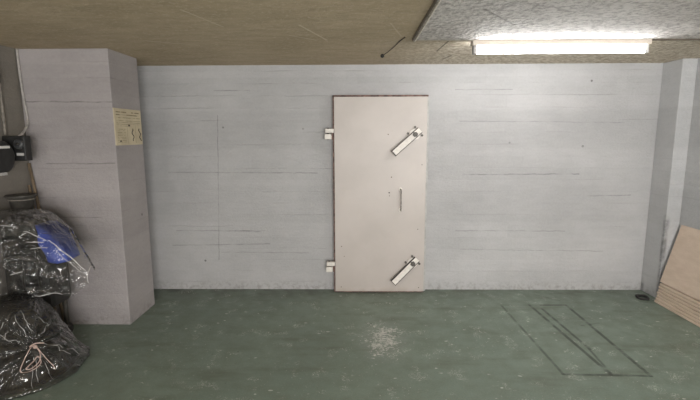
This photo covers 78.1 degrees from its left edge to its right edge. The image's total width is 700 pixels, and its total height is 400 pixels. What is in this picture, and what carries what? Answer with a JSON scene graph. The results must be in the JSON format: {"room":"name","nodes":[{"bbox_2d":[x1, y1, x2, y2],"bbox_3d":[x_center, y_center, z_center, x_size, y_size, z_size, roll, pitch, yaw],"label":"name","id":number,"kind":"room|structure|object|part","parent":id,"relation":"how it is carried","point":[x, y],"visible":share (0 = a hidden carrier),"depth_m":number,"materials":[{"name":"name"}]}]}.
{"room":"basement storage room","nodes":[
{"label":"basement storage room","id":0,"kind":"room"},
{"bbox_2d":[0,45,32,303],"bbox_3d":[-2.698,0.378,0.656,0.150,2.258,7.500,0,9,1],"label":"wall","id":1,"kind":"structure","parent":0,"point":[17,180],"depth_m":3.29,"materials":[{"name":"concrete"}]},
{"bbox_2d":[0,77,6,134],"bbox_3d":[-2.572,-0.812,3.172,0.020,0.656,0.026,-4,9,-21],"label":"pipe","id":2,"kind":"object","parent":1,"relation":"attached to","point":[1,93],"visible":1,"depth_m":3.19,"materials":[{"name":"grey metal"}]},
{"bbox_2d":[0,141,14,175],"bbox_3d":[-2.526,-0.301,3.084,0.123,0.248,0.240,0,9,1],"label":"drum","id":3,"kind":"object","parent":1,"relation":"attached to","point":[7,156],"visible":1,"depth_m":3.11,"materials":[{"name":"black plastic"}]},
{"bbox_2d":[2,136,32,160],"bbox_3d":[-2.501,-0.387,3.234,0.173,0.187,0.088,0,9,1],"label":"switch box","id":4,"kind":"object","parent":1,"relation":"attached to","point":[21,145],"visible":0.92,"depth_m":3.21,"materials":[{"name":"black plastic"}]},
{"bbox_2d":[0,289,699,399],"bbox_3d":[0.228,1.551,0.792,5.995,0.120,7.800,0,9,1],"label":"floor","id":5,"kind":"structure","parent":0,"point":[191,344],"depth_m":3.23,"materials":[{"name":"green paint"}]},
{"bbox_2d":[0,213,73,334],"bbox_3d":[-2.330,0.615,3.279,0.481,0.999,0.374,0,9,1],"label":"garbage bag","id":6,"kind":"object","parent":5,"relation":"on","point":[39,277],"visible":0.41,"depth_m":3.18,"materials":[{"name":"black plastic"}]},
{"bbox_2d":[4,193,37,215],"bbox_3d":[-2.477,0.035,3.261,0.208,0.152,0.208,0,9,1],"label":"bucket","id":7,"kind":"object","parent":6,"relation":"on","point":[20,200],"visible":0.9,"depth_m":3.21,"materials":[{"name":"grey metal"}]},
{"bbox_2d":[0,209,94,296],"bbox_3d":[-2.195,0.365,3.008,0.776,0.581,0.450,0,9,1],"label":"plastic sheet","id":8,"kind":"object","parent":6,"relation":"on","point":[27,211],"visible":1,"depth_m":3.04,"materials":[{"name":"clear plastic"}]},
{"bbox_2d":[35,220,79,263],"bbox_3d":[-2.062,0.296,3.049,0.200,0.279,0.169,0,9,1],"label":"bag","id":9,"kind":"object","parent":6,"relation":"in","point":[52,253],"visible":0.91,"depth_m":2.99,"materials":[{"name":"plastic"}]},
{"bbox_3d":[-2.278,0.911,3.462,0.036,0.260,0.036,0,9,1],"label":"leg","id":10,"kind":"part","parent":6,"relation":"part of","materials":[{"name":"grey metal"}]},
{"bbox_2d":[28,185,59,329],"bbox_3d":[-2.491,0.477,3.515,0.188,1.199,0.021,3,9,21],"label":"wooden pole","id":11,"kind":"object","parent":5,"relation":"on","point":[29,186],"visible":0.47,"depth_m":3.55,"materials":[{"name":"brown wood"}]},
{"bbox_2d":[0,293,89,399],"bbox_3d":[-2.215,0.912,2.881,0.740,0.527,0.717,0,9,1],"label":"plastic bag","id":12,"kind":"object","parent":5,"relation":"on","point":[47,308],"visible":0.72,"depth_m":3.06,"materials":[{"name":"clear"}]},
{"bbox_2d":[20,342,54,372],"bbox_3d":[-2.011,1.019,2.764,0.065,0.200,0.183,7,11,39],"label":"twine","id":13,"kind":"object","parent":12,"relation":"attached to","point":[34,346],"visible":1,"depth_m":2.76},
{"bbox_2d":[0,300,78,395],"bbox_3d":[-2.254,0.930,2.922,0.661,0.479,0.641,0,9,1],"label":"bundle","id":14,"kind":"object","parent":12,"relation":"in","point":[12,381],"visible":0.9,"depth_m":2.83,"materials":[{"name":"black plastic"},{"name":"string"}]},
{"bbox_2d":[27,163,63,321],"bbox_3d":[-2.461,0.388,3.517,0.243,1.375,0.025,3,9,20],"label":"wooden pole","id":15,"kind":"object","parent":5,"relation":"on","point":[28,164],"visible":0.34,"depth_m":3.47,"materials":[{"name":"brown wood"}]},
{"bbox_2d":[18,48,154,324],"bbox_3d":[-2.223,-0.089,3.728,0.714,2.258,0.451,0,9,1],"label":"wall pier","id":16,"kind":"object","parent":5,"relation":"on","point":[96,186],"visible":0.87,"depth_m":3.51,"materials":[{"name":"paint"}]},
{"bbox_2d":[15,49,28,135],"bbox_3d":[-2.521,-0.821,3.294,0.039,0.676,0.218,-4,9,-23],"label":"conduit","id":17,"kind":"object","parent":16,"relation":"attached to","point":[16,50],"visible":0.97,"depth_m":3.36,"materials":[{"name":"plastic"}]},
{"bbox_2d":[113,108,142,145],"bbox_3d":[-1.861,-0.613,3.634,0.013,0.296,0.430,0,9,1],"label":"paper notice","id":18,"kind":"object","parent":16,"relation":"attached to","point":[127,122],"visible":1,"depth_m":3.61,"materials":[{"name":"beige paper"}]},
{"bbox_2d":[635,294,649,299],"bbox_3d":[2.859,0.950,4.220,0.114,0.032,0.133,0,9,1],"label":"ring","id":19,"kind":"object","parent":5,"relation":"on","point":[638,296],"visible":1,"depth_m":4.21,"materials":[{"name":"black rubber"}]},
{"bbox_2d":[641,58,697,297],"bbox_3d":[3.054,-0.171,4.155,0.134,2.258,0.256,0,9,1],"label":"wall pier","id":20,"kind":"object","parent":5,"relation":"on","point":[678,76],"visible":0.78,"depth_m":4.08,"materials":[{"name":"paint"}]},
{"bbox_2d":[654,283,699,326],"bbox_3d":[2.970,0.995,3.378,0.144,0.185,1.512,0,9,1],"label":"stack","id":21,"kind":"object","parent":5,"relation":"on","point":[655,301],"depth_m":3.84,"materials":[{"name":"beige wood"}]},
{"bbox_3d":[2.958,1.049,3.380,0.105,0.024,1.500,0,9,1],"label":"fibreboard strip","id":22,"kind":"part","parent":21,"relation":"part of","materials":[{"name":"beige wood"}]},
{"bbox_3d":[2.964,1.023,3.377,0.105,0.024,1.500,0,9,1],"label":"fibreboard strip","id":23,"kind":"part","parent":21,"relation":"part of","materials":[{"name":"beige wood"}]},
{"bbox_3d":[2.968,0.995,3.379,0.105,0.024,1.500,0,9,1],"label":"fibreboard strip","id":24,"kind":"part","parent":21,"relation":"part of","materials":[{"name":"beige wood"}]},
{"bbox_3d":[2.978,0.969,3.372,0.105,0.024,1.500,0,9,1],"label":"fibreboard strip","id":25,"kind":"part","parent":21,"relation":"part of","materials":[{"name":"beige wood"}]},
{"bbox_3d":[2.985,0.942,3.376,0.105,0.024,1.500,0,9,1],"label":"fibreboard strip","id":26,"kind":"part","parent":21,"relation":"part of","materials":[{"name":"beige wood"}]},
{"bbox_3d":[2.989,0.915,3.369,0.105,0.024,1.500,0,9,1],"label":"fibreboard strip","id":27,"kind":"part","parent":21,"relation":"part of","materials":[{"name":"beige wood"}]},
{"bbox_2d":[660,225,699,300],"bbox_3d":[3.029,0.620,3.343,0.155,0.556,1.500,0,9,1],"label":"sheet","id":28,"kind":"object","parent":21,"relation":"on","point":[681,272],"visible":1,"depth_m":3.90,"materials":[{"name":"beige wood"}]},
{"bbox_2d":[0,0,699,65],"bbox_3d":[0.220,-0.793,0.437,5.995,0.134,7.800,0,9,1],"label":"ceiling","id":29,"kind":"structure","parent":0,"point":[152,32],"depth_m":2.72,"materials":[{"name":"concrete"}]},
{"bbox_2d":[380,37,404,57],"bbox_3d":[0.328,-1.145,3.262,0.036,0.045,0.584,-2,9,-13],"label":"wire","id":30,"kind":"object","parent":29,"relation":"attached to","point":[381,55],"visible":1,"depth_m":3.41,"materials":[{"name":"black rubber"}]},
{"bbox_2d":[412,0,436,40],"bbox_3d":[0.417,-0.895,1.512,0.008,0.016,3.062,0,9,1],"label":"trim","id":31,"kind":"structure","parent":29,"relation":"attached to","point":[434,1],"depth_m":2.47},
{"bbox_2d":[413,0,471,41],"bbox_3d":[0.642,-1.012,2.314,0.414,0.026,1.488,0,9,1],"label":"cable","id":32,"kind":"object","parent":29,"relation":"attached to","point":[439,1],"visible":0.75,"depth_m":2.59,"materials":[{"name":"white plastic"}]},
{"bbox_2d":[470,39,651,54],"bbox_3d":[1.485,-1.088,3.055,1.244,0.104,0.072,0,9,1],"label":"ceiling lamp","id":33,"kind":"object","parent":29,"relation":"attached to","point":[641,46],"visible":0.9,"depth_m":3.04,"materials":[{"name":"white plastic"}]},
{"bbox_2d":[652,39,699,40],"bbox_3d":[2.607,-1.126,3.005,0.995,0.022,0.020,0,9,1],"label":"trim","id":34,"kind":"structure","parent":29,"relation":"attached to","point":[652,39],"depth_m":3.00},
{"bbox_2d":[137,63,663,289],"bbox_3d":[0.277,-0.198,4.396,5.995,2.258,0.150,0,9,1],"label":"wall","id":35,"kind":"structure","parent":0,"point":[540,175],"depth_m":4.30,"materials":[{"name":"paint"}]},
{"bbox_2d":[325,95,428,291],"bbox_3d":[0.261,-0.030,4.255,1.008,1.965,0.179,0,9,1],"label":"door","id":36,"kind":"structure","parent":35,"relation":"in","point":[380,142],"depth_m":4.24,"materials":[{"name":"beige metal"}]},
{"bbox_2d":[678,58,699,232],"bbox_3d":[3.146,0.372,0.573,0.150,2.258,7.500,0,9,1],"label":"wall","id":37,"kind":"structure","parent":0,"point":[690,208],"depth_m":3.92,"materials":[{"name":"paint"}]}
]}

